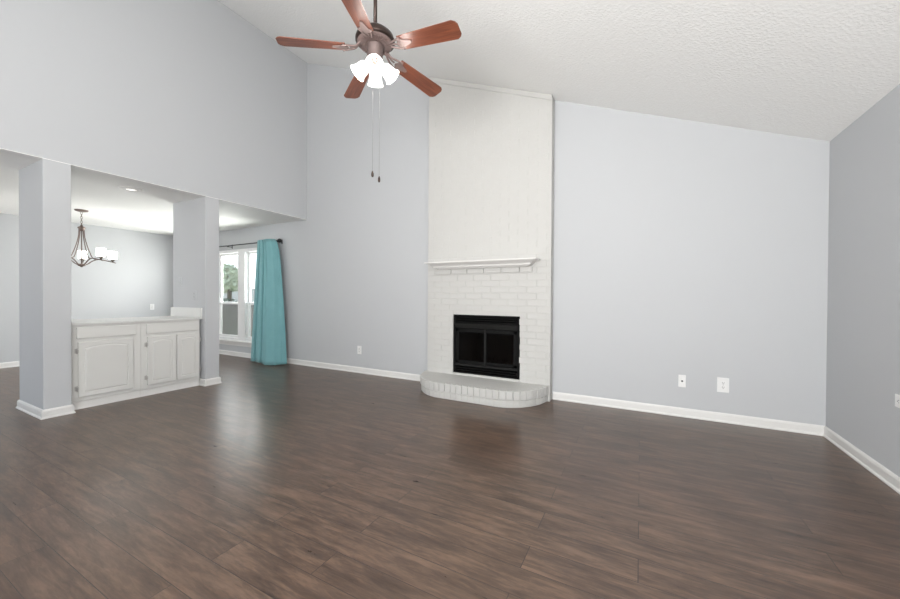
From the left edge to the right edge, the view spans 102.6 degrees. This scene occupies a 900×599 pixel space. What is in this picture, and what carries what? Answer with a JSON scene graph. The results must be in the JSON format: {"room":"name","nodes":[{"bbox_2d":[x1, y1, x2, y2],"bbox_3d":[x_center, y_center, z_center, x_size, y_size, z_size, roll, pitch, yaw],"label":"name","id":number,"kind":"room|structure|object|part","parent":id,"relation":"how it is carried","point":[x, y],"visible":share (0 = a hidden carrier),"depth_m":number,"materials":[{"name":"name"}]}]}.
{"room":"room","nodes":[
{"label":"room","id":0,"kind":"room"},
{"bbox_2d":[19,159,71,409],"bbox_3d":[-4.083,-0.103,3.635,0.690,2.448,0.192,1,1,28],"label":"wall column","id":1,"kind":"structure","parent":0,"point":[45,349],"depth_m":3.49,"materials":[{"name":"grey paint"}]},
{"bbox_2d":[16,400,75,419],"bbox_3d":[-4.090,1.078,3.645,0.734,0.086,0.236,1,1,28],"label":"baseboard","id":2,"kind":"structure","parent":1,"relation":"attached to","point":[34,411],"depth_m":3.49,"materials":[{"name":"white paint"}]},
{"bbox_2d":[0,213,172,362],"bbox_3d":[-7.484,-0.185,5.108,0.150,2.548,6.732,1,1,28],"label":"wall","id":3,"kind":"structure","parent":0,"point":[141,275],"depth_m":6.80,"materials":[{"name":"grey paint"}]},
{"bbox_2d":[0,361,19,367],"bbox_3d":[-7.415,1.047,5.078,0.022,0.086,6.432,1,1,28],"label":"baseboard","id":4,"kind":"structure","parent":3,"relation":"attached to","point":[15,363],"depth_m":5.77,"materials":[{"name":"white paint"}]},
{"bbox_2d":[0,0,306,218],"bbox_3d":[-3.993,-1.421,3.170,0.120,5.093,6.582,1,1,28],"label":"wall","id":5,"kind":"structure","parent":0,"point":[192,96],"depth_m":4.20,"materials":[{"name":"grey paint"}]},
{"bbox_2d":[173,196,218,378],"bbox_3d":[-3.467,-0.110,4.918,0.800,2.448,0.172,1,1,28],"label":"wall column","id":6,"kind":"structure","parent":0,"point":[195,221],"depth_m":4.76,"materials":[{"name":"grey paint"}]},
{"bbox_2d":[199,377,221,386],"bbox_3d":[-3.474,1.071,4.928,0.844,0.086,0.216,1,1,28],"label":"baseboard","id":7,"kind":"structure","parent":6,"relation":"attached to","point":[217,380],"depth_m":4.71,"materials":[{"name":"white paint"}]},
{"bbox_2d":[0,354,899,598],"bbox_3d":[-2.856,1.196,2.667,10.639,0.120,6.732,1,1,28],"label":"floor","id":8,"kind":"structure","parent":0,"point":[284,481],"depth_m":2.08,"materials":[{"name":"brown wood"}]},
{"bbox_2d":[71,322,140,409],"bbox_3d":[-3.971,0.689,4.025,0.708,0.860,0.589,1,1,28],"label":"base cabinet","id":9,"kind":"object","parent":8,"relation":"on","point":[106,358],"visible":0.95,"depth_m":3.84,"materials":[{"name":"white paint"}]},
{"bbox_3d":[-3.671,0.715,3.861,0.020,0.563,0.450,1,1,28],"label":"door","id":10,"kind":"part","parent":9,"relation":"part of","materials":[{"name":"white paint"}]},
{"bbox_3d":[-3.666,0.342,3.866,0.020,0.116,0.486,1,1,28],"label":"drawer","id":11,"kind":"part","parent":9,"relation":"part of","materials":[{"name":"white paint"}]},
{"bbox_2d":[71,307,202,325],"bbox_3d":[-3.837,0.182,4.316,0.763,0.145,1.236,1,1,28],"label":"countertop","id":12,"kind":"structure","parent":9,"relation":"on","point":[177,313],"depth_m":4.42,"materials":[{"name":"white stone"}]},
{"bbox_2d":[140,319,200,396],"bbox_3d":[-3.684,0.686,4.567,0.708,0.860,0.634,1,1,28],"label":"base cabinet","id":13,"kind":"object","parent":8,"relation":"on","point":[170,350],"visible":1,"depth_m":4.37,"materials":[{"name":"white paint"}]},
{"bbox_3d":[-3.437,0.713,4.305,0.020,0.563,0.290,1,1,28],"label":"door","id":14,"kind":"part","parent":13,"relation":"part of","materials":[{"name":"white paint"}]},
{"bbox_3d":[-3.375,0.339,4.415,0.020,0.116,0.564,1,1,28],"label":"drawer","id":15,"kind":"part","parent":13,"relation":"part of","materials":[{"name":"white paint"}]},
{"bbox_3d":[-3.304,0.712,4.556,0.020,0.563,0.254,1,1,28],"label":"door","id":16,"kind":"part","parent":13,"relation":"part of","materials":[{"name":"white paint"}]},
{"bbox_2d":[420,77,554,407],"bbox_3d":[0.386,-0.898,4.405,1.668,4.078,0.935,1,1,28],"label":"fireplace","id":17,"kind":"object","parent":8,"relation":"on","point":[491,185],"visible":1,"depth_m":4.34,"materials":[{"name":"white brick"}]},
{"bbox_3d":[0.255,0.587,4.530,0.403,0.442,0.022,1,1,28],"label":"glass door","id":18,"kind":"part","parent":17,"relation":"part of","materials":[{"name":"black paint"}]},
{"bbox_3d":[0.268,0.590,4.524,0.350,0.364,0.004,1,1,28],"label":"door pane","id":19,"kind":"part","parent":17,"relation":"part of","materials":[{"name":"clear glass"}]},
{"bbox_2d":[424,257,540,269],"bbox_3d":[0.350,-0.423,4.344,1.432,0.084,0.201,1,1,28],"label":"mantel shelf","id":20,"kind":"object","parent":17,"relation":"attached to","point":[519,263],"depth_m":4.27,"materials":[{"name":"white paint"}]},
{"bbox_3d":[0.432,0.888,4.436,0.814,0.079,0.026,1,1,28],"label":"louvre panel","id":21,"kind":"part","parent":17,"relation":"part of","materials":[{"name":"black paint"}]},
{"bbox_3d":[0.440,0.564,4.444,0.870,0.737,0.050,1,1,28],"label":"surround frame","id":22,"kind":"part","parent":17,"relation":"part of","materials":[{"name":"black paint"}]},
{"bbox_3d":[0.436,0.251,4.431,0.814,0.076,0.026,1,1,28],"label":"louvre panel","id":23,"kind":"part","parent":17,"relation":"part of","materials":[{"name":"black paint"}]},
{"bbox_3d":[0.602,0.593,4.347,0.350,0.364,0.004,1,1,28],"label":"door pane","id":24,"kind":"part","parent":17,"relation":"part of","materials":[{"name":"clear glass"}]},
{"bbox_3d":[0.615,0.591,4.340,0.403,0.442,0.022,1,1,28],"label":"glass door","id":25,"kind":"part","parent":17,"relation":"part of","materials":[{"name":"black paint"}]},
{"bbox_2d":[0,0,899,235],"bbox_3d":[-2.846,-2.703,2.642,10.609,2.783,6.732,1,1,28],"label":"ceiling","id":26,"kind":"structure","parent":0,"point":[810,69],"depth_m":3.01,"materials":[{"name":"paint"}]},
{"bbox_2d":[71,209,116,266],"bbox_3d":[-5.548,-0.920,5.478,0.796,0.862,0.765,1,1,28],"label":"chandelier","id":27,"kind":"object","parent":26,"relation":"hanging from","point":[100,252],"visible":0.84,"depth_m":5.44,"materials":[{"name":"brown metal"}]},
{"bbox_3d":[-5.748,-0.788,5.346,0.390,0.560,0.084,0,1,-20],"label":"arm","id":28,"kind":"part","parent":27,"relation":"part of","materials":[{"name":"brown metal"}]},
{"bbox_3d":[-5.534,-0.786,5.238,0.250,0.560,0.329,1,1,28],"label":"arm","id":29,"kind":"part","parent":27,"relation":"part of","materials":[{"name":"brown metal"}]},
{"bbox_3d":[-5.816,-0.708,5.713,0.108,0.121,0.108,1,1,28],"label":"lamp shade","id":30,"kind":"part","parent":27,"relation":"part of","materials":[{"name":"white glass"}]},
{"bbox_3d":[-5.362,-0.786,5.397,0.390,0.560,0.084,0,0,5],"label":"arm","id":31,"kind":"part","parent":27,"relation":"part of","materials":[{"name":"brown metal"}]},
{"bbox_3d":[-5.466,-0.789,5.632,0.084,0.560,0.392,1,1,28],"label":"arm","id":32,"kind":"part","parent":27,"relation":"part of","materials":[{"name":"brown metal"}]},
{"bbox_3d":[-5.210,-0.702,5.385,0.108,0.121,0.108,1,1,28],"label":"lamp shade","id":33,"kind":"part","parent":27,"relation":"part of","materials":[{"name":"white glass"}]},
{"bbox_3d":[-5.394,-0.706,5.769,0.108,0.121,0.108,1,1,28],"label":"lamp shade","id":34,"kind":"part","parent":27,"relation":"part of","materials":[{"name":"white glass"}]},
{"bbox_2d":[119,186,142,191],"bbox_3d":[-3.827,-1.321,4.332,0.223,0.020,0.223,1,1,28],"label":"recessed light","id":35,"kind":"object","parent":26,"relation":"in","point":[128,188],"visible":1,"depth_m":4.30,"materials":[{"name":"white paint"}]},
{"bbox_2d":[275,0,461,181],"bbox_3d":[-0.511,-1.761,2.658,1.267,1.794,1.300,1,1,28],"label":"ceiling fan","id":36,"kind":"object","parent":26,"relation":"hanging from","point":[376,40],"visible":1,"depth_m":2.60,"materials":[{"name":"brown wood"}]},
{"bbox_3d":[-0.986,-1.823,2.571,0.463,0.006,0.144,-4,13,-12],"label":"blade","id":37,"kind":"part","parent":36,"relation":"part of","materials":[{"name":"brown wood"}]},
{"bbox_3d":[-0.777,-1.825,3.048,0.144,0.006,0.463,-14,4,-30],"label":"blade","id":38,"kind":"part","parent":36,"relation":"part of","materials":[{"name":"brown wood"}]},
{"bbox_3d":[-0.597,-1.817,2.225,0.144,0.006,0.463,12,6,5],"label":"blade","id":39,"kind":"part","parent":36,"relation":"part of","materials":[{"name":"brown wood"}]},
{"bbox_3d":[-0.664,-1.682,2.645,0.136,0.140,0.133,1,1,28],"label":"lamp shade","id":40,"kind":"part","parent":36,"relation":"part of","materials":[{"name":"white glass"}]},
{"bbox_3d":[-0.569,-1.348,2.654,0.002,0.804,0.002,1,1,28],"label":"pull chain","id":41,"kind":"part","parent":36,"relation":"part of","materials":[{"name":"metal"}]},
{"bbox_3d":[-0.532,-1.681,2.557,0.133,0.140,0.136,1,1,28],"label":"lamp shade","id":42,"kind":"part","parent":36,"relation":"part of","materials":[{"name":"white glass"}]},
{"bbox_3d":[-0.576,-1.683,2.777,0.133,0.140,0.136,1,1,28],"label":"lamp shade","id":43,"kind":"part","parent":36,"relation":"part of","materials":[{"name":"white glass"}]},
{"bbox_3d":[-0.521,-1.330,2.663,0.002,0.840,0.002,0,0,-2],"label":"pull chain","id":44,"kind":"part","parent":36,"relation":"part of","materials":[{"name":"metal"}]},
{"bbox_3d":[-0.444,-1.681,2.689,0.136,0.140,0.133,1,1,28],"label":"lamp shade","id":45,"kind":"part","parent":36,"relation":"part of","materials":[{"name":"white glass"}]},
{"bbox_3d":[-0.259,-1.822,2.997,0.144,0.006,0.463,-15,-14,40],"label":"blade","id":46,"kind":"part","parent":36,"relation":"part of","materials":[{"name":"brown wood"}]},
{"bbox_3d":[-0.147,-1.817,2.489,0.463,0.006,0.144,5,-10,24],"label":"blade","id":47,"kind":"part","parent":36,"relation":"part of","materials":[{"name":"brown wood"}]},
{"bbox_2d":[219,63,829,425],"bbox_3d":[-1.302,-1.434,5.554,10.639,5.111,0.150,1,1,28],"label":"wall","id":48,"kind":"structure","parent":0,"point":[698,251],"depth_m":3.82,"materials":[{"name":"grey paint"}]},
{"bbox_2d":[219,248,256,346],"bbox_3d":[-4.308,-0.039,7.115,2.490,1.860,0.175,1,1,28],"label":"window","id":49,"kind":"structure","parent":48,"relation":"in","point":[235,318],"depth_m":6.94,"materials":[{"name":"white plastic"}]},
{"bbox_3d":[-4.386,0.395,7.169,0.710,0.690,0.034,1,1,28],"label":"sash","id":50,"kind":"part","parent":49,"relation":"part of","materials":[{"name":"white plastic"}]},
{"bbox_3d":[-4.362,-0.410,7.198,0.710,1.000,0.034,1,1,28],"label":"sash","id":51,"kind":"part","parent":49,"relation":"part of","materials":[{"name":"white plastic"}]},
{"bbox_3d":[-4.339,0.839,7.074,2.490,0.104,0.065,1,1,28],"label":"sill","id":52,"kind":"part","parent":49,"relation":"part of","materials":[{"name":"white paint"}]},
{"bbox_3d":[-3.590,0.403,6.748,0.650,0.690,0.034,1,1,28],"label":"sash","id":53,"kind":"part","parent":49,"relation":"part of","materials":[{"name":"white plastic"}]},
{"bbox_3d":[-3.567,-0.402,6.777,0.650,1.000,0.034,1,1,28],"label":"sash","id":54,"kind":"part","parent":49,"relation":"part of","materials":[{"name":"white plastic"}]},
{"bbox_2d":[219,238,282,248],"bbox_3d":[-4.186,-1.027,6.925,2.905,0.081,0.128,1,1,28],"label":"curtain rod","id":55,"kind":"object","parent":48,"relation":"attached to","point":[279,240],"visible":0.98,"depth_m":6.63,"materials":[{"name":"black metal"}]},
{"bbox_3d":[-4.246,-1.032,6.925,2.800,0.019,0.018,1,1,28],"label":"rod","id":56,"kind":"part","parent":55,"relation":"part of","materials":[{"name":"black metal"}]},
{"bbox_2d":[251,239,286,364],"bbox_3d":[-3.176,0.027,6.210,0.838,2.148,0.235,1,1,28],"label":"curtain","id":57,"kind":"object","parent":55,"relation":"hanging from","point":[268,347],"visible":1,"depth_m":6.14,"materials":[{"name":"teal fabric"}]},
{"bbox_2d":[219,349,419,380],"bbox_3d":[-3.097,1.061,6.420,6.400,0.086,0.022,1,1,28],"label":"baseboard","id":58,"kind":"structure","parent":48,"relation":"attached to","point":[393,374],"depth_m":5.65,"materials":[{"name":"white paint"}]},
{"bbox_2d":[357,346,361,353],"bbox_3d":[-1.387,0.773,5.520,0.080,0.128,0.011,1,1,28],"label":"wall outlet","id":59,"kind":"object","parent":48,"relation":"attached to","point":[359,348],"visible":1,"depth_m":5.52,"materials":[{"name":"white plastic"}]},
{"bbox_2d":[678,375,685,386],"bbox_3d":[2.295,0.807,3.567,0.062,0.120,0.020,1,1,28],"label":"cable jack","id":60,"kind":"object","parent":48,"relation":"attached to","point":[681,378],"visible":1,"depth_m":3.57,"materials":[{"name":"white plastic"}]},
{"bbox_2d":[553,392,824,435],"bbox_3d":[2.199,1.115,3.618,2.294,0.086,0.022,1,1,28],"label":"baseboard","id":61,"kind":"structure","parent":48,"relation":"attached to","point":[812,429],"depth_m":3.50,"materials":[{"name":"white paint"}]},
{"bbox_2d":[717,377,728,392],"bbox_3d":[2.587,0.811,3.417,0.092,0.138,0.011,1,1,28],"label":"wall outlet","id":62,"kind":"object","parent":48,"relation":"attached to","point":[722,383],"visible":1,"depth_m":3.42,"materials":[{"name":"white plastic"}]},
{"bbox_2d":[826,84,899,476],"bbox_3d":[1.787,-0.083,0.203,0.150,2.533,6.732,1,1,28],"label":"wall","id":63,"kind":"structure","parent":0,"point":[863,367],"depth_m":2.55,"materials":[{"name":"grey paint"}]},
{"bbox_2d":[823,426,899,493],"bbox_3d":[1.704,1.140,0.254,0.022,0.086,6.432,1,1,28],"label":"baseboard","id":64,"kind":"structure","parent":63,"relation":"attached to","point":[892,480],"depth_m":2.52,"materials":[{"name":"white paint"}]},
{"bbox_2d":[895,394,899,407],"bbox_3d":[2.739,0.625,2.188,0.011,0.080,0.130,1,1,28],"label":"wall outlet","id":65,"kind":"object","parent":63,"relation":"attached to","point":[897,397],"visible":1,"depth_m":2.22,"materials":[{"name":"white plastic"}]},
{"label":"outside","id":66,"kind":"structure","parent":0,"visible":0},
{"bbox_3d":[-4.657,1.220,27.576,46.000,0.100,35.618,1,1,28],"label":"ground","id":67,"kind":"structure","parent":66,"visible":0},
{"bbox_2d":[223,263,237,301],"bbox_3d":[-9.294,-0.146,15.121,1.711,2.789,1.474,1,1,28],"label":"tree","id":68,"kind":"object","parent":67,"relation":"on","point":[230,274],"visible":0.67,"depth_m":14.74,"materials":[{"name":"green plant"}]},
{"bbox_2d":[223,298,237,301],"bbox_3d":[-8.106,0.615,12.900,1.837,1.330,1.610,1,1,28],"label":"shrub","id":69,"kind":"object","parent":67,"relation":"on","point":[224,299],"visible":0.02,"depth_m":13.00,"materials":[{"name":"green plant"}]},
{"bbox_2d":[223,289,254,301],"bbox_3d":[-12.357,0.321,19.002,14.390,1.750,0.030,1,1,28],"label":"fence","id":70,"kind":"object","parent":67,"relation":"on","point":[234,294],"visible":0.02,"depth_m":18.11,"materials":[{"name":"white"}]}
]}

